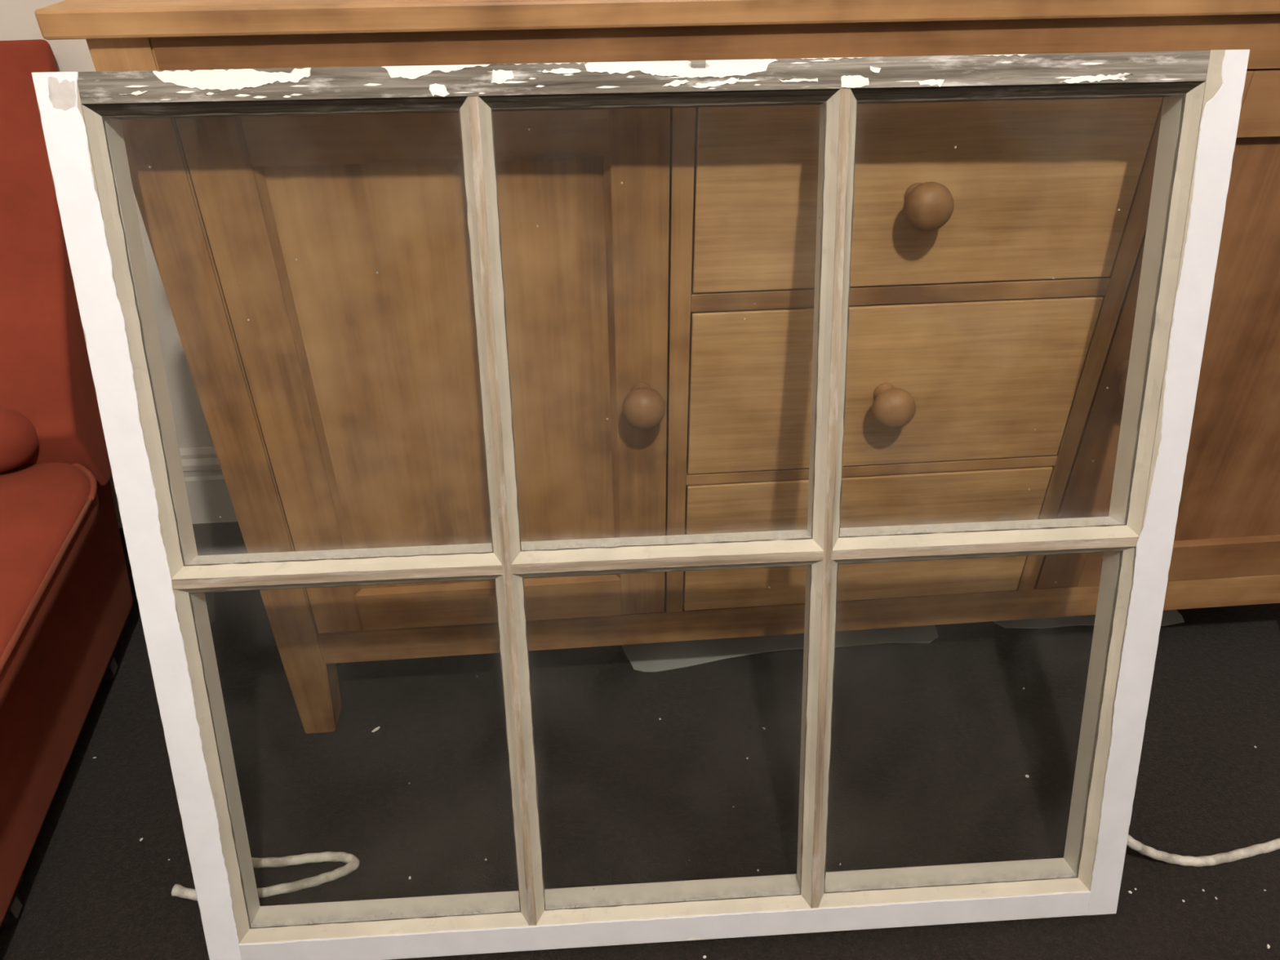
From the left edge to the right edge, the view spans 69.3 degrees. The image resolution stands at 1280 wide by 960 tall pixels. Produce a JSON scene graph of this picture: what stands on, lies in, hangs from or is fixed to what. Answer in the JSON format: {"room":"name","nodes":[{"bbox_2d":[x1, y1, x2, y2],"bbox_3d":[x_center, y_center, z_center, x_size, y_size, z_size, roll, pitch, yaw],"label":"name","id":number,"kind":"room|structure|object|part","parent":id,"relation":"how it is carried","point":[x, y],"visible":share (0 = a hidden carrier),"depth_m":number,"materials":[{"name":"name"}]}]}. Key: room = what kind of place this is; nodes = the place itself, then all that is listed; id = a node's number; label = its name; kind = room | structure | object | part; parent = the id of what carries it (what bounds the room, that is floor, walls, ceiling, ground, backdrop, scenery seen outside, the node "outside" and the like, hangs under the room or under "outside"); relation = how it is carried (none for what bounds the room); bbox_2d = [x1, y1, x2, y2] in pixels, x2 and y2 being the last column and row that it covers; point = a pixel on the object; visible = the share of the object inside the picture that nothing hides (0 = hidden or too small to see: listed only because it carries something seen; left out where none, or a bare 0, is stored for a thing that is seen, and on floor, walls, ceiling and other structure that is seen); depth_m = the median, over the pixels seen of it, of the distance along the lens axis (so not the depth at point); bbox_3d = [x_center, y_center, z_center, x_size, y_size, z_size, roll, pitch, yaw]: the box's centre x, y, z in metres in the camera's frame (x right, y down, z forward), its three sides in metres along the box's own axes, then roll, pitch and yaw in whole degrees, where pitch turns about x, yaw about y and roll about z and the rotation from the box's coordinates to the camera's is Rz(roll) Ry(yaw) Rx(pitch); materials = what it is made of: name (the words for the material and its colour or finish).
{"room":"living room","nodes":[
{"label":"living room","id":0,"kind":"room"},
{"bbox_2d":[0,0,213,448],"bbox_3d":[0.352,-1.030,1.094,4.350,2.450,0.100,-3,35,-4],"label":"wall","id":1,"kind":"structure","parent":0,"point":[18,20],"depth_m":1.44,"materials":[{"name":"paint"}]},
{"bbox_2d":[109,446,237,528],"bbox_3d":[0.365,-0.048,1.698,4.350,0.148,0.020,-3,35,-4],"label":"baseboard","id":2,"kind":"structure","parent":1,"relation":"attached to","point":[209,500],"depth_m":1.62,"materials":[{"name":"paint"}]},
{"bbox_2d":[0,521,1279,959],"bbox_3d":[0.523,1.107,0.194,4.350,0.050,3.820,-3,35,-4],"label":"floor","id":3,"kind":"structure","parent":0,"point":[935,744],"depth_m":1.20,"materials":[{"name":"carpet"}]},
{"bbox_2d":[0,39,133,929],"bbox_3d":[-1.010,0.053,0.997,0.709,0.793,0.974,-6,35,-8],"label":"sofa","id":4,"kind":"object","parent":3,"relation":"on","point":[66,599],"visible":0.91,"depth_m":1.17,"materials":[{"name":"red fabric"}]},
{"bbox_2d":[0,462,99,709],"bbox_3d":[-0.985,0.196,0.917,0.700,0.075,0.666,-6,35,-8],"label":"seat cushion","id":5,"kind":"object","parent":4,"relation":"on","point":[49,512],"depth_m":1.07,"materials":[{"name":"orange fabric"}]},
{"bbox_3d":[-1.065,-0.243,1.174,0.656,0.506,0.338,-6,35,-8],"label":"backrest","id":6,"kind":"part","parent":4,"relation":"part of","materials":[{"name":"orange fabric"}]},
{"bbox_3d":[-0.996,0.282,1.063,0.572,0.238,0.770,-6,35,-8],"label":"seat","id":7,"kind":"part","parent":4,"relation":"part of","materials":[{"name":"orange fabric"}]},
{"bbox_2d":[171,851,359,901],"bbox_3d":[-0.433,0.461,1.081,0.202,0.021,0.064,0,35,1],"label":"cord","id":8,"kind":"object","parent":3,"relation":"on","point":[352,861],"visible":0.71,"depth_m":1.08,"materials":[{"name":"white fabric"}]},
{"bbox_2d":[31,48,1249,959],"bbox_3d":[0.025,0.074,0.902,0.989,0.855,0.313,-2,35,-3],"label":"window sash","id":9,"kind":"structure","parent":3,"relation":"on","point":[82,113],"depth_m":0.87,"materials":[{"name":"beige paint"}]},
{"bbox_3d":[0.015,-0.331,0.778,0.920,0.032,0.050,-2,17,-3],"label":"rail","id":10,"kind":"part","parent":9,"relation":"part of","materials":[{"name":"grey wood"}]},
{"bbox_3d":[0.035,0.475,1.026,0.920,0.041,0.050,-2,17,-3],"label":"rail","id":11,"kind":"part","parent":9,"relation":"part of","materials":[{"name":"beige paint"}]},
{"bbox_2d":[34,0,1279,733],"bbox_3d":[0.258,-0.178,1.233,1.534,0.891,0.529,-3,35,-4],"label":"sideboard","id":12,"kind":"object","parent":3,"relation":"on","point":[659,264],"visible":0.8,"depth_m":0.96,"materials":[{"name":"brown wood"}]},
{"bbox_3d":[-0.436,-0.027,1.041,0.053,0.869,0.050,-3,35,-4],"label":"leg","id":13,"kind":"part","parent":12,"relation":"part of","materials":[{"name":"brown wood"}]},
{"bbox_3d":[-0.348,-0.075,0.992,0.006,0.516,0.008,-3,35,-4],"label":"moulding","id":14,"kind":"part","parent":12,"relation":"part of","materials":[{"name":"brown wood"}]},
{"bbox_3d":[-0.191,-0.323,0.842,0.325,0.060,0.021,-3,35,-4],"label":"door rail","id":15,"kind":"part","parent":12,"relation":"part of","materials":[{"name":"brown wood"}]},
{"bbox_3d":[-0.189,-0.089,1.010,0.337,0.532,0.008,-3,35,-4],"label":"panel","id":16,"kind":"part","parent":12,"relation":"part of","materials":[{"name":"brown wood"}]},
{"bbox_3d":[-0.187,0.151,1.169,0.325,0.060,0.021,-3,35,-4],"label":"door rail","id":17,"kind":"part","parent":12,"relation":"part of","materials":[{"name":"brown wood"}]},
{"bbox_3d":[-0.030,-0.092,1.012,0.006,0.516,0.008,-3,35,-4],"label":"moulding","id":18,"kind":"part","parent":12,"relation":"part of","materials":[{"name":"brown wood"}]},
{"bbox_3d":[0.003,-0.080,0.984,0.046,0.046,0.053,-3,35,-4],"label":"knob","id":19,"kind":"part","parent":12,"relation":"part of","materials":[{"name":"brown wood"}]},
{"bbox_3d":[0.272,-0.394,0.842,1.371,0.047,0.022,-3,35,-4],"label":"frieze rail","id":20,"kind":"part","parent":12,"relation":"part of","materials":[{"name":"brown wood"}]},
{"bbox_3d":[0.276,0.174,1.234,1.371,0.053,0.022,-3,35,-4],"label":"rail","id":21,"kind":"part","parent":12,"relation":"part of","materials":[{"name":"brown wood"}]},
{"bbox_3d":[0.276,0.071,1.161,0.442,0.195,0.021,-3,35,-4],"label":"drawer","id":22,"kind":"part","parent":12,"relation":"part of","materials":[{"name":"brown wood"}]},
{"bbox_3d":[0.275,-0.017,1.102,0.446,0.014,0.022,-3,35,-4],"label":"drawer rail","id":23,"kind":"part","parent":12,"relation":"part of","materials":[{"name":"brown wood"}]},
{"bbox_3d":[0.274,-0.082,1.010,0.046,0.046,0.053,-3,35,-4],"label":"knob","id":24,"kind":"part","parent":12,"relation":"part of","materials":[{"name":"brown wood"}]},
{"bbox_3d":[0.274,-0.106,1.039,0.442,0.201,0.021,-3,35,-4],"label":"drawer","id":25,"kind":"part","parent":12,"relation":"part of","materials":[{"name":"brown wood"}]},
{"bbox_3d":[0.274,-0.199,0.976,0.446,0.020,0.022,-3,35,-4],"label":"drawer rail","id":26,"kind":"part","parent":12,"relation":"part of","materials":[{"name":"brown wood"}]},
{"bbox_3d":[0.273,-0.290,0.912,0.442,0.200,0.021,-3,35,-4],"label":"drawer","id":27,"kind":"part","parent":12,"relation":"part of","materials":[{"name":"brown wood"}]},
{"bbox_3d":[0.273,-0.264,0.885,0.046,0.046,0.053,-3,35,-4],"label":"knob","id":28,"kind":"part","parent":12,"relation":"part of","materials":[{"name":"brown wood"}]},
{"bbox_3d":[0.548,-0.109,1.020,0.046,0.046,0.053,-3,35,-4],"label":"knob","id":29,"kind":"part","parent":12,"relation":"part of","materials":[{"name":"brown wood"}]},
{"bbox_3d":[0.740,0.102,1.229,0.325,0.060,0.021,-3,35,-4],"label":"door rail","id":30,"kind":"part","parent":12,"relation":"part of","materials":[{"name":"brown wood"}]},
{"bbox_3d":[0.737,-0.137,1.069,0.337,0.532,0.008,-3,35,-4],"label":"panel","id":31,"kind":"part","parent":12,"relation":"part of","materials":[{"name":"brown wood"}]},
{"bbox_3d":[0.736,-0.372,0.902,0.325,0.060,0.021,-3,35,-4],"label":"door rail","id":32,"kind":"part","parent":12,"relation":"part of","materials":[{"name":"brown wood"}]},
{"bbox_2d":[621,625,938,671],"bbox_3d":[0.208,0.207,1.455,0.485,0.004,0.220,-3,35,-4],"label":"paper sheet","id":33,"kind":"object","parent":3,"relation":"on","point":[657,656],"visible":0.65,"depth_m":1.39,"materials":[{"name":"white paper"}]},
{"bbox_2d":[993,609,1184,628],"bbox_3d":[0.690,0.181,1.487,0.296,0.003,0.170,-3,35,-4],"label":"paper sheet","id":34,"kind":"object","parent":3,"relation":"on","point":[1169,616],"visible":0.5,"depth_m":1.43,"materials":[{"name":"grey paper"}]},
{"bbox_2d":[1126,834,1279,866],"bbox_3d":[0.685,0.416,1.084,0.297,0.076,0.030,-6,35,-7],"label":"cord","id":35,"kind":"object","parent":3,"relation":"on","point":[1273,845],"visible":0.84,"depth_m":1.09,"materials":[{"name":"white fabric"}]}
]}

